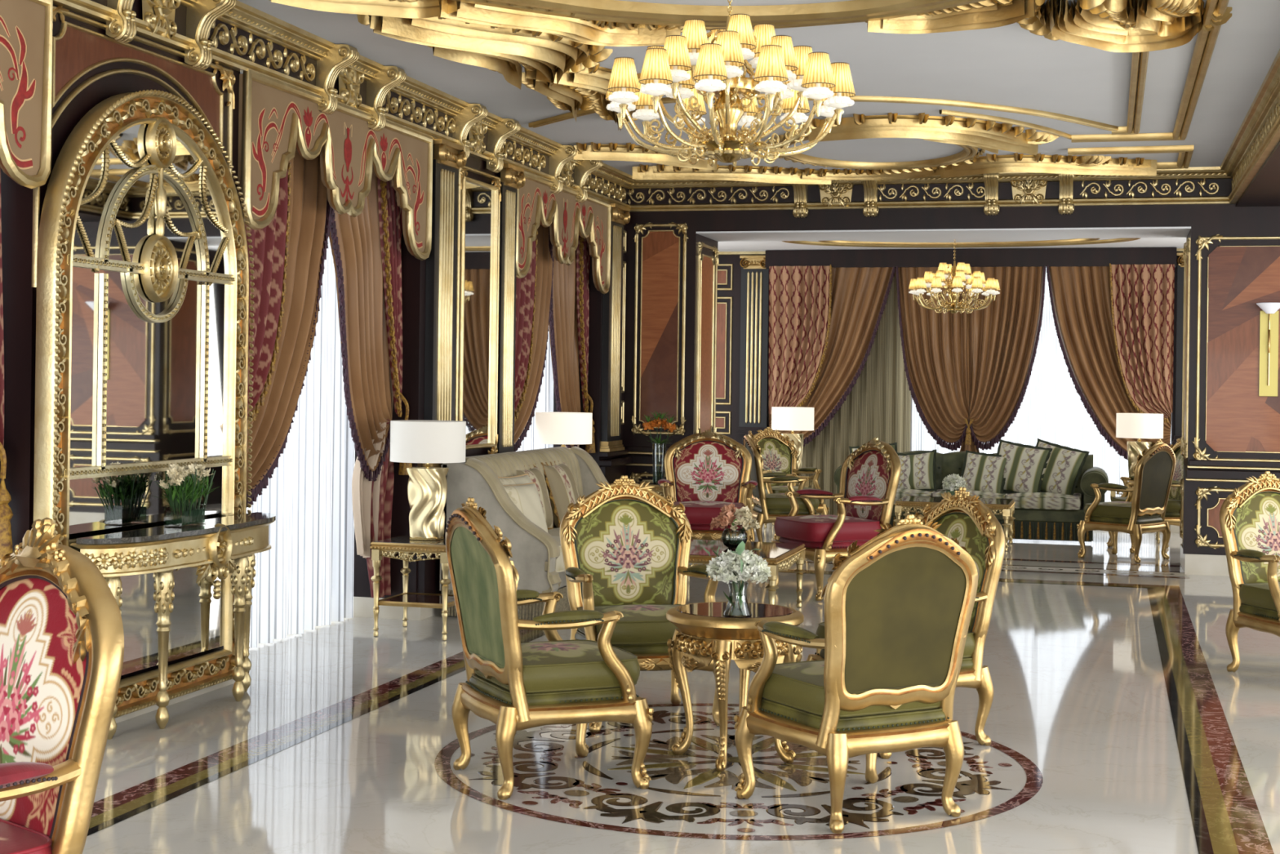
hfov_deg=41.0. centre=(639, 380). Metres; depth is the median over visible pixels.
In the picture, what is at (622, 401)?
wall panel
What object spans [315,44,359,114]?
bracket
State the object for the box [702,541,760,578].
leaves
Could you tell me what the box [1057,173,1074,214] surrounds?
bracket
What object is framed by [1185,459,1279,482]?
trim
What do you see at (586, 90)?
scroll
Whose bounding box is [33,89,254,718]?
arched mirror
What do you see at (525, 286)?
drape
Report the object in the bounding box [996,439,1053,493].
cushion
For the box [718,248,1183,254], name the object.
trim
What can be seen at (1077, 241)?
ring
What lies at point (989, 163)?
scroll
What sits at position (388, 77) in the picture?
bracket
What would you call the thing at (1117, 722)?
floor
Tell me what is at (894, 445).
cushion
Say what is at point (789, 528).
seat cushion
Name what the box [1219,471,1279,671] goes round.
armchair
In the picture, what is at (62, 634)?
armchair
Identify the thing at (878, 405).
sheer curtain
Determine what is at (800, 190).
bracket
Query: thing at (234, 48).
trim
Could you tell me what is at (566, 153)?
bracket
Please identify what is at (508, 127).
bracket
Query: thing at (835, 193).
cartouche
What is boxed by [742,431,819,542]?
armchair
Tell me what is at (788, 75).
chandelier
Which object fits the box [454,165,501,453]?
mirror
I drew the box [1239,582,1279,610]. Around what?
seat cushion
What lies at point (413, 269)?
wall
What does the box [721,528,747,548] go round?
vase
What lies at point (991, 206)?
bracket
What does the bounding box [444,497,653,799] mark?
armchair
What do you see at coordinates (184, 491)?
flower arrangement
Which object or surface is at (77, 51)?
panel
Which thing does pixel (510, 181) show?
fluted pilaster
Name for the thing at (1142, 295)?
drape
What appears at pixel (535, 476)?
cushion
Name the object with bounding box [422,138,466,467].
fluted pilaster
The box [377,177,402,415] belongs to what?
drape
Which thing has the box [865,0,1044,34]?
scroll
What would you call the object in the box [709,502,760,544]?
flower arrangement
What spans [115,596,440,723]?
baseboard
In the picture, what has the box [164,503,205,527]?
vase
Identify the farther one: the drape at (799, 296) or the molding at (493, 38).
the drape at (799, 296)
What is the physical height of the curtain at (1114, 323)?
2.145 m
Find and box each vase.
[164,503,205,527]
[652,443,666,483]
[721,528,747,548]
[723,581,751,617]
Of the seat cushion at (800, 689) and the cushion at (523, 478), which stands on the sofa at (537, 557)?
the cushion at (523, 478)
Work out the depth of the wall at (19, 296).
7.04 m
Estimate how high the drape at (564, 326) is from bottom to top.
2.055 m
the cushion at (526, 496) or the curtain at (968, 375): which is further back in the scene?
the curtain at (968, 375)
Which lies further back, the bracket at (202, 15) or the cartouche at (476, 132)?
the cartouche at (476, 132)
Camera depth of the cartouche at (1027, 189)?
14.58 m
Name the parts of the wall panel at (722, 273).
moulding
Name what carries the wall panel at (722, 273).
attached to the wall at (735, 294)
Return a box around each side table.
[369,534,455,640]
[635,480,663,496]
[764,473,814,528]
[1110,482,1159,543]
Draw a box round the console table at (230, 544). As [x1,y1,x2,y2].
[69,511,275,739]
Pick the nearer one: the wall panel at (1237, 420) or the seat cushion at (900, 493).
the wall panel at (1237, 420)
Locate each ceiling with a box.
[237,0,1279,175]
[696,226,1191,251]
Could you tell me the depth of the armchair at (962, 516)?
7.37 m
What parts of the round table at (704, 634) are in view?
leg, leg, leg, leg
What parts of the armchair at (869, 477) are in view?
leg, arm, seat rail, leg, seat, arm, frame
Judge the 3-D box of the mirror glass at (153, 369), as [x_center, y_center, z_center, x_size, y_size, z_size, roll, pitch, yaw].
[-2.208,0.051,7.773,0.001,2.499,1.440,1,0,15]
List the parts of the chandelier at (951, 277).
lamp shade, lamp shade, arm, lamp shade, arm, arm, lamp shade, arm, arm, arm, lamp shade, arm, lamp shade, arm, arm, lamp shade, glass crown, chain, arm, lamp shade, lamp shade, lamp shade, arm, arm, lamp shade, lamp shade, arm, arm, lamp shade, lamp shade, arm, arm, arm, lamp shade, lamp shade, lamp shade, lamp shade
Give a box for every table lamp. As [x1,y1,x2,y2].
[390,420,466,540]
[534,412,592,448]
[771,406,813,474]
[1115,413,1163,481]
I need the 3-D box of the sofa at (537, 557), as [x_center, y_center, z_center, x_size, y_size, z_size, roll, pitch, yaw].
[-0.603,1.018,12.141,0.795,1.024,2.380,1,0,15]
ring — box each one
[767,130,985,169]
[782,237,1140,247]
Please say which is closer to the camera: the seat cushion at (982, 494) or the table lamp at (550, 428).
the table lamp at (550, 428)
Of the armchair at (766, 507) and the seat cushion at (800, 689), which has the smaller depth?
the seat cushion at (800, 689)
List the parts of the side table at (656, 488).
edge moulding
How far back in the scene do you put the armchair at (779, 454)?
17.51 m
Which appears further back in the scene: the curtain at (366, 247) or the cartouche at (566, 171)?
the cartouche at (566, 171)
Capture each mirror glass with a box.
[68,124,229,675]
[462,181,494,445]
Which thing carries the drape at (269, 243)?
hanging from the curtain at (289, 255)
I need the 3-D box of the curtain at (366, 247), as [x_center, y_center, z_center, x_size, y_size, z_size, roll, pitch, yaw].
[-1.741,-0.055,10.537,0.232,2.863,1.049,1,0,23]
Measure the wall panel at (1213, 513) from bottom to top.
0.525 m
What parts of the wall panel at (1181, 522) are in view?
moulding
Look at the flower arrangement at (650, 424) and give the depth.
14.72 m
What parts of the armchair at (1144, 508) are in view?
leg, arm, leg, seat rail, seat, nailhead trim, leg, arm, frame, leg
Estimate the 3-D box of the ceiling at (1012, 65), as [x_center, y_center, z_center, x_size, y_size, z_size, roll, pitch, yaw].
[2.346,-1.899,5.067,14.200,0.200,19.000,1,0,15]
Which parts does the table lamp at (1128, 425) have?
lamp shade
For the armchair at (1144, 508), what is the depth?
15.29 m
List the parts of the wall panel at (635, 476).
moulding, moulding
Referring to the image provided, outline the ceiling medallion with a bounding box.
[1016,0,1231,52]
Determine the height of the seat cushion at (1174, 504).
0.128 m
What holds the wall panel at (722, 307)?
attached to the wall at (735, 294)
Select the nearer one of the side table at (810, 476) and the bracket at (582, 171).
the bracket at (582, 171)
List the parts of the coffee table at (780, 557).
edge moulding, leg, leg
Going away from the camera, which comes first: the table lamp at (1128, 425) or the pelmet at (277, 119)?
the pelmet at (277, 119)
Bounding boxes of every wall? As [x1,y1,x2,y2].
[0,4,239,679]
[182,4,620,186]
[353,144,500,598]
[553,211,625,467]
[622,178,1279,555]
[715,254,769,444]
[764,247,1176,268]
[1171,252,1183,445]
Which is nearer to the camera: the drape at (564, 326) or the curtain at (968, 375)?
the drape at (564, 326)
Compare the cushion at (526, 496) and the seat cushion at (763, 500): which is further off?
the seat cushion at (763, 500)
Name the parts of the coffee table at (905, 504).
leg, leg, edge moulding, leg, leg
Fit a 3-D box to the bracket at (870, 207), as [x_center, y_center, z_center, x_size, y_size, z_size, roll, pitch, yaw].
[1.998,-1.615,14.876,0.130,0.368,0.219,1,0,15]
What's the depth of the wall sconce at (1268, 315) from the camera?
14.10 m
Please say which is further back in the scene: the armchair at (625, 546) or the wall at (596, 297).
the wall at (596, 297)
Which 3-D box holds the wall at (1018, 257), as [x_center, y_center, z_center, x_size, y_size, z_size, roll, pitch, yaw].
[3.590,-1.344,18.869,4.430,0.195,0.305,1,0,15]
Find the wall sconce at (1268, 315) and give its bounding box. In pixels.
[1256,302,1279,396]
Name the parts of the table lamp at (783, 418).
lamp shade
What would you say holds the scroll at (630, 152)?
attached to the ceiling at (1012, 65)
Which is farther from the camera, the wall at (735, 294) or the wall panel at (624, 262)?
the wall at (735, 294)
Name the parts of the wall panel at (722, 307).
moulding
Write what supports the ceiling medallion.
attached to the ceiling at (1012, 65)
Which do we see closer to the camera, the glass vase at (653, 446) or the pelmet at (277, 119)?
the pelmet at (277, 119)
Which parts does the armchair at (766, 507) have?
leg, frame, leg, arm, seat rail, seat, arm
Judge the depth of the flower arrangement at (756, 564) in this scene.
6.80 m
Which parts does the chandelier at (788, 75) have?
lamp shade, lamp shade, lamp shade, lamp shade, arm, lamp shade, arm, arm, lamp shade, arm, arm, lamp shade, lamp shade, arm, lamp shade, arm, arm, arm, lamp shade, arm, lamp shade, arm, glass crown, chain, lamp shade, arm, arm, lamp shade, arm, lamp shade, arm, arm, arm, lamp shade, lamp shade, arm, arm, lamp shade, arm, arm, lamp shade, lamp shade, arm, lamp shade, lamp shade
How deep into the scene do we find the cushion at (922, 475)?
17.63 m
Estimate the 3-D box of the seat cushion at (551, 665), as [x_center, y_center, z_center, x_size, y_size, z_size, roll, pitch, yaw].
[-0.326,1.097,6.685,0.554,0.128,0.548,1,0,-25]
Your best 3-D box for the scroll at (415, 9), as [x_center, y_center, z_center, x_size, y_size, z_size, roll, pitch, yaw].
[-1.296,-1.790,8.097,1.022,0.116,0.540,1,0,-15]
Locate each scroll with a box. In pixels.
[269,0,460,18]
[521,63,663,131]
[573,142,718,170]
[632,164,940,184]
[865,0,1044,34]
[939,152,1156,177]
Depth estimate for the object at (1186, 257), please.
14.84 m
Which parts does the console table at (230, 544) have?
leg, leg, leg, leg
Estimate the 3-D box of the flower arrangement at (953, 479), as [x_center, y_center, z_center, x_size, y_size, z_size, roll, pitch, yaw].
[3.027,0.985,16.481,0.226,0.192,0.222,1,0,-31]
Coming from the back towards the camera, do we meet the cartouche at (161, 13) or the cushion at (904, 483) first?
the cushion at (904, 483)
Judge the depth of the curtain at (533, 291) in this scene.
13.46 m
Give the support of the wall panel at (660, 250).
attached to the wall at (1204, 220)
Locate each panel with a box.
[31,5,235,287]
[621,261,626,392]
[621,400,624,425]
[622,230,626,253]
[629,471,666,493]
[631,222,688,436]
[695,241,718,433]
[715,297,732,404]
[715,411,731,434]
[717,263,733,290]
[1179,478,1183,542]
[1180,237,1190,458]
[1191,234,1279,462]
[1194,485,1234,549]
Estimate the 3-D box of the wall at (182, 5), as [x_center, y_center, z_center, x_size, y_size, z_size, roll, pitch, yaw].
[-2.888,-1.722,6.810,0.690,0.295,18.400,1,0,15]
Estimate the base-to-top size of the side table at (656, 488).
0.670 m
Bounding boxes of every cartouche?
[142,0,180,38]
[338,67,364,107]
[468,120,487,154]
[560,160,574,187]
[818,182,853,208]
[1010,178,1048,205]
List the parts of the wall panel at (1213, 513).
moulding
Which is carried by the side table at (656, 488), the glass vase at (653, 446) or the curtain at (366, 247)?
the glass vase at (653, 446)
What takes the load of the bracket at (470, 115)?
attached to the wall at (413, 269)
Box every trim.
[53,0,1279,212]
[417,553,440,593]
[451,0,986,30]
[528,0,1229,168]
[599,448,631,484]
[621,445,669,466]
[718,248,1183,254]
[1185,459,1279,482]
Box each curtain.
[0,167,13,559]
[244,151,331,507]
[246,236,355,647]
[328,172,412,597]
[514,223,554,451]
[516,331,553,451]
[548,226,595,453]
[768,264,895,446]
[795,268,911,515]
[895,266,1045,452]
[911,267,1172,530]
[1046,262,1174,460]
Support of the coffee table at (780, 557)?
on the floor
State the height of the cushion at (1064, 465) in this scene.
0.636 m
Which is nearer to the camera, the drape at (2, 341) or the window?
the drape at (2, 341)
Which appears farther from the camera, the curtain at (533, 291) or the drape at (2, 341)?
the curtain at (533, 291)
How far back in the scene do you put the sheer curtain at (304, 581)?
10.40 m
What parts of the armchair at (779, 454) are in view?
arm, frame, seat rail, arm, leg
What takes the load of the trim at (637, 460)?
attached to the wall at (1204, 220)
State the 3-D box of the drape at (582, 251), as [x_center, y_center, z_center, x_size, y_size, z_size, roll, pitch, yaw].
[-0.501,-0.582,14.789,0.087,1.750,0.300,1,0,15]
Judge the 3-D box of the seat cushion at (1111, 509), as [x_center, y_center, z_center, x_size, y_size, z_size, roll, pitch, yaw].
[4.375,1.161,15.532,0.548,0.128,0.554,1,0,-45]
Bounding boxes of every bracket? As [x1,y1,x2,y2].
[106,0,137,43]
[184,0,236,70]
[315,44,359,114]
[365,66,406,131]
[453,103,488,159]
[486,118,520,173]
[548,145,577,194]
[573,160,603,202]
[791,183,808,217]
[861,180,878,217]
[982,173,999,215]
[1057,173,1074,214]
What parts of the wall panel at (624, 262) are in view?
moulding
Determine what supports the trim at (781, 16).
attached to the ceiling at (1012, 65)
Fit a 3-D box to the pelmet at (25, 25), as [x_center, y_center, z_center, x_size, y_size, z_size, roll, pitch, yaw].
[-2.760,-1.185,5.861,0.071,0.806,2.452,1,0,15]
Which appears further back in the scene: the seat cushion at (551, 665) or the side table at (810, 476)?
the side table at (810, 476)
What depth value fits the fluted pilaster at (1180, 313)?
18.37 m
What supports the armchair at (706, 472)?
on the floor
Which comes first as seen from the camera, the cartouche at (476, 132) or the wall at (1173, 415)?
the cartouche at (476, 132)
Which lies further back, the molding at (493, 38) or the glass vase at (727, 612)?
the molding at (493, 38)
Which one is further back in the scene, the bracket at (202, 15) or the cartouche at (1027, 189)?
the cartouche at (1027, 189)
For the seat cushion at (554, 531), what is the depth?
11.93 m
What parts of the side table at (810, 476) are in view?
edge moulding, leg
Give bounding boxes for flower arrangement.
[152,462,219,524]
[641,410,676,480]
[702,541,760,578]
[706,549,772,610]
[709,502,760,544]
[942,473,967,493]
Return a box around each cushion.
[0,818,52,853]
[474,639,639,693]
[497,473,531,484]
[502,482,548,533]
[509,463,553,529]
[541,460,579,528]
[547,527,559,536]
[551,535,564,572]
[577,604,681,644]
[673,500,744,524]
[755,493,818,509]
[758,659,941,717]
[764,485,820,499]
[773,515,880,542]
[815,622,974,657]
[848,442,897,453]
[893,488,933,503]
[897,453,915,488]
[906,449,937,491]
[931,488,1006,498]
[957,449,1006,493]
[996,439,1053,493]
[1005,491,1082,510]
[1035,438,1089,494]
[1084,501,1160,518]
[1111,496,1181,511]
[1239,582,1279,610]
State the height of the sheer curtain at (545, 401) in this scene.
2.988 m
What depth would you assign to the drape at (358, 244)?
10.60 m
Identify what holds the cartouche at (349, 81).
attached to the wall at (182, 5)
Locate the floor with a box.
[82,522,1279,853]
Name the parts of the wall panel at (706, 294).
moulding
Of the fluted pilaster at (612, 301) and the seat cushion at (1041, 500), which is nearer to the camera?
the fluted pilaster at (612, 301)
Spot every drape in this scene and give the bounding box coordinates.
[0,167,4,447]
[244,171,288,416]
[328,172,393,471]
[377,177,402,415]
[514,240,535,411]
[548,249,580,447]
[575,235,590,412]
[768,266,830,414]
[897,266,973,443]
[967,266,1043,442]
[1111,264,1174,418]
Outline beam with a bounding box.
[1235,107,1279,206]
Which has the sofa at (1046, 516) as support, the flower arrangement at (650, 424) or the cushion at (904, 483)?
the cushion at (904, 483)
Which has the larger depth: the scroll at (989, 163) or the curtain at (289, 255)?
the scroll at (989, 163)
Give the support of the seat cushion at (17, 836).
on the armchair at (62, 634)
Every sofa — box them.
[440,446,609,619]
[833,450,1108,542]
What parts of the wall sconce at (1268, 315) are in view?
lamp shade, stem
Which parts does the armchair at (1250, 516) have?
leg, frame, arm, seat rail, seat, nailhead trim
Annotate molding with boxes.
[356,0,684,89]
[801,112,1059,155]
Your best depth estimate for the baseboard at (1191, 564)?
14.21 m
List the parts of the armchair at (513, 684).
leg, frame, leg, arm, seat, seat rail, nailhead trim, arm, leg, leg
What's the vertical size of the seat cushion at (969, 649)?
0.128 m
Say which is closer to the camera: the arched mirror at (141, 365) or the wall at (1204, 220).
the arched mirror at (141, 365)
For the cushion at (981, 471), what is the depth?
17.48 m
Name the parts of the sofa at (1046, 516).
bolster arm, frame, bolster arm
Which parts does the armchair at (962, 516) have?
leg, arm, leg, seat, seat rail, frame, arm, leg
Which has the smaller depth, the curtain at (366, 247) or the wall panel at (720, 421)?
the curtain at (366, 247)
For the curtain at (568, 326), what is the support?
hanging from the wall at (596, 297)
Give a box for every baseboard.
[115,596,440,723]
[1160,524,1179,533]
[1180,543,1229,576]
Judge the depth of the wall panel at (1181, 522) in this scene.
15.02 m
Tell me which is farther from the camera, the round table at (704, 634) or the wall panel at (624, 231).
the wall panel at (624, 231)
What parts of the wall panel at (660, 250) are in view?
moulding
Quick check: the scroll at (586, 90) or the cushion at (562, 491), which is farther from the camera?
the cushion at (562, 491)
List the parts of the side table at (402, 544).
leg, leg, edge moulding, shelf rail, shelf glass, leg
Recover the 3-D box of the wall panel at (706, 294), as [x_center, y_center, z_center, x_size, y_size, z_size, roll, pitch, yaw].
[0.624,-0.332,15.849,0.028,1.873,0.764,1,0,15]
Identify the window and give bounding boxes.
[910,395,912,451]
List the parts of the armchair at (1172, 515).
leg, arm, leg, seat rail, seat, arm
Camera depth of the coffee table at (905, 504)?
16.29 m
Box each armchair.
[0,517,124,853]
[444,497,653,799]
[559,475,729,733]
[657,429,757,573]
[733,513,977,833]
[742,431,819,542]
[751,426,829,539]
[767,437,901,600]
[806,486,1004,759]
[1076,438,1175,563]
[1106,438,1183,553]
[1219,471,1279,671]
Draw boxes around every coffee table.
[688,539,805,607]
[893,495,1015,551]
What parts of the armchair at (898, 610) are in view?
leg, arm, leg, seat rail, seat, nailhead trim, leg, frame, leg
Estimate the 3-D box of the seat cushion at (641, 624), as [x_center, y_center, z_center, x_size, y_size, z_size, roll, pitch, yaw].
[0.021,1.102,7.855,0.548,0.128,0.554,1,0,-17]
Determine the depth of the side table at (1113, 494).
17.11 m
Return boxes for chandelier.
[604,0,855,167]
[908,239,999,313]
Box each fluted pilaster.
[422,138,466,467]
[491,163,524,453]
[600,203,630,451]
[736,255,768,435]
[1172,253,1184,444]
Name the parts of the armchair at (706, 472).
arm, frame, seat, seat rail, arm, leg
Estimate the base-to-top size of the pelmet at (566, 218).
0.806 m
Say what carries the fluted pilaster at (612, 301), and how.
attached to the wall at (596, 297)
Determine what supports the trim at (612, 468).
attached to the wall at (596, 297)
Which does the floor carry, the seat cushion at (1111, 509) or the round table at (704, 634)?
the round table at (704, 634)
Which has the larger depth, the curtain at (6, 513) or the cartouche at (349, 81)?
the cartouche at (349, 81)
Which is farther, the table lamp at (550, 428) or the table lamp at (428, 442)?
the table lamp at (550, 428)
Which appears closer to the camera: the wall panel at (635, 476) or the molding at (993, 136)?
the molding at (993, 136)
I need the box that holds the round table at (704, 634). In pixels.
[666,601,804,771]
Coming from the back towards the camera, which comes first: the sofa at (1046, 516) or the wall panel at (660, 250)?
the sofa at (1046, 516)
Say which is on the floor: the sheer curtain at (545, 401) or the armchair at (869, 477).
the armchair at (869, 477)
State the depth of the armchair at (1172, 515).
16.27 m
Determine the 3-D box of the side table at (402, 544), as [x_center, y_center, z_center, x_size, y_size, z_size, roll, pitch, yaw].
[-1.306,1.248,10.389,0.516,0.568,0.514,1,0,15]
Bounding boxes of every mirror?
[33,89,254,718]
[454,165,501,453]
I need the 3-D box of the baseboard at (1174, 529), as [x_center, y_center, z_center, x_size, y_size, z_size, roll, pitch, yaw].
[3.375,1.516,19.132,7.450,0.160,0.300,1,0,15]
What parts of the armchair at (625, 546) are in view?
arm, leg, seat, frame, seat rail, leg, arm, leg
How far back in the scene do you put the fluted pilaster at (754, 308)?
19.60 m
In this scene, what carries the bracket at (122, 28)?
attached to the wall at (19, 296)
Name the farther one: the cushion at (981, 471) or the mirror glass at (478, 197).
the cushion at (981, 471)
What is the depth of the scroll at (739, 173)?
14.58 m
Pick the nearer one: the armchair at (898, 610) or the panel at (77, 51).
the armchair at (898, 610)
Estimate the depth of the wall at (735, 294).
19.71 m
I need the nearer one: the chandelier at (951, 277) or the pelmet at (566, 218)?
the pelmet at (566, 218)
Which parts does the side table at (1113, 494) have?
leg, leg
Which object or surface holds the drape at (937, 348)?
hanging from the curtain at (968, 375)
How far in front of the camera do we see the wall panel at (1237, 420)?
14.19 m
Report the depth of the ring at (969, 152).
13.89 m
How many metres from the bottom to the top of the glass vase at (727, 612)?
0.135 m
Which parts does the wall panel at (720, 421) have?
moulding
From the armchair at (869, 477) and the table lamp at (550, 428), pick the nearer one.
the armchair at (869, 477)
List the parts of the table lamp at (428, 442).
stem, lamp shade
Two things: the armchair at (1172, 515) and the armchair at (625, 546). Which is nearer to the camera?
the armchair at (625, 546)
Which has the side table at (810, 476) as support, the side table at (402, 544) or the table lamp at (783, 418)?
the table lamp at (783, 418)
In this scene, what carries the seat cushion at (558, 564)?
on the sofa at (537, 557)
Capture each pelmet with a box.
[0,0,53,188]
[237,69,432,260]
[515,171,611,293]
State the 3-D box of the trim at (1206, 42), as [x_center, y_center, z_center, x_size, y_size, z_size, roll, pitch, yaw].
[0.174,-1.805,7.008,4.627,0.045,15.598,1,0,15]
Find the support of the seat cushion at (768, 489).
on the armchair at (779, 454)
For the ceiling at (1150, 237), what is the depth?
15.52 m
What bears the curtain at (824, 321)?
hanging from the wall at (1018, 257)
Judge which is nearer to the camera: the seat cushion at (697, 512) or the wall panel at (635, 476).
the seat cushion at (697, 512)
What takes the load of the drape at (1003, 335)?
hanging from the curtain at (968, 375)
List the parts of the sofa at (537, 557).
arm, frame, arm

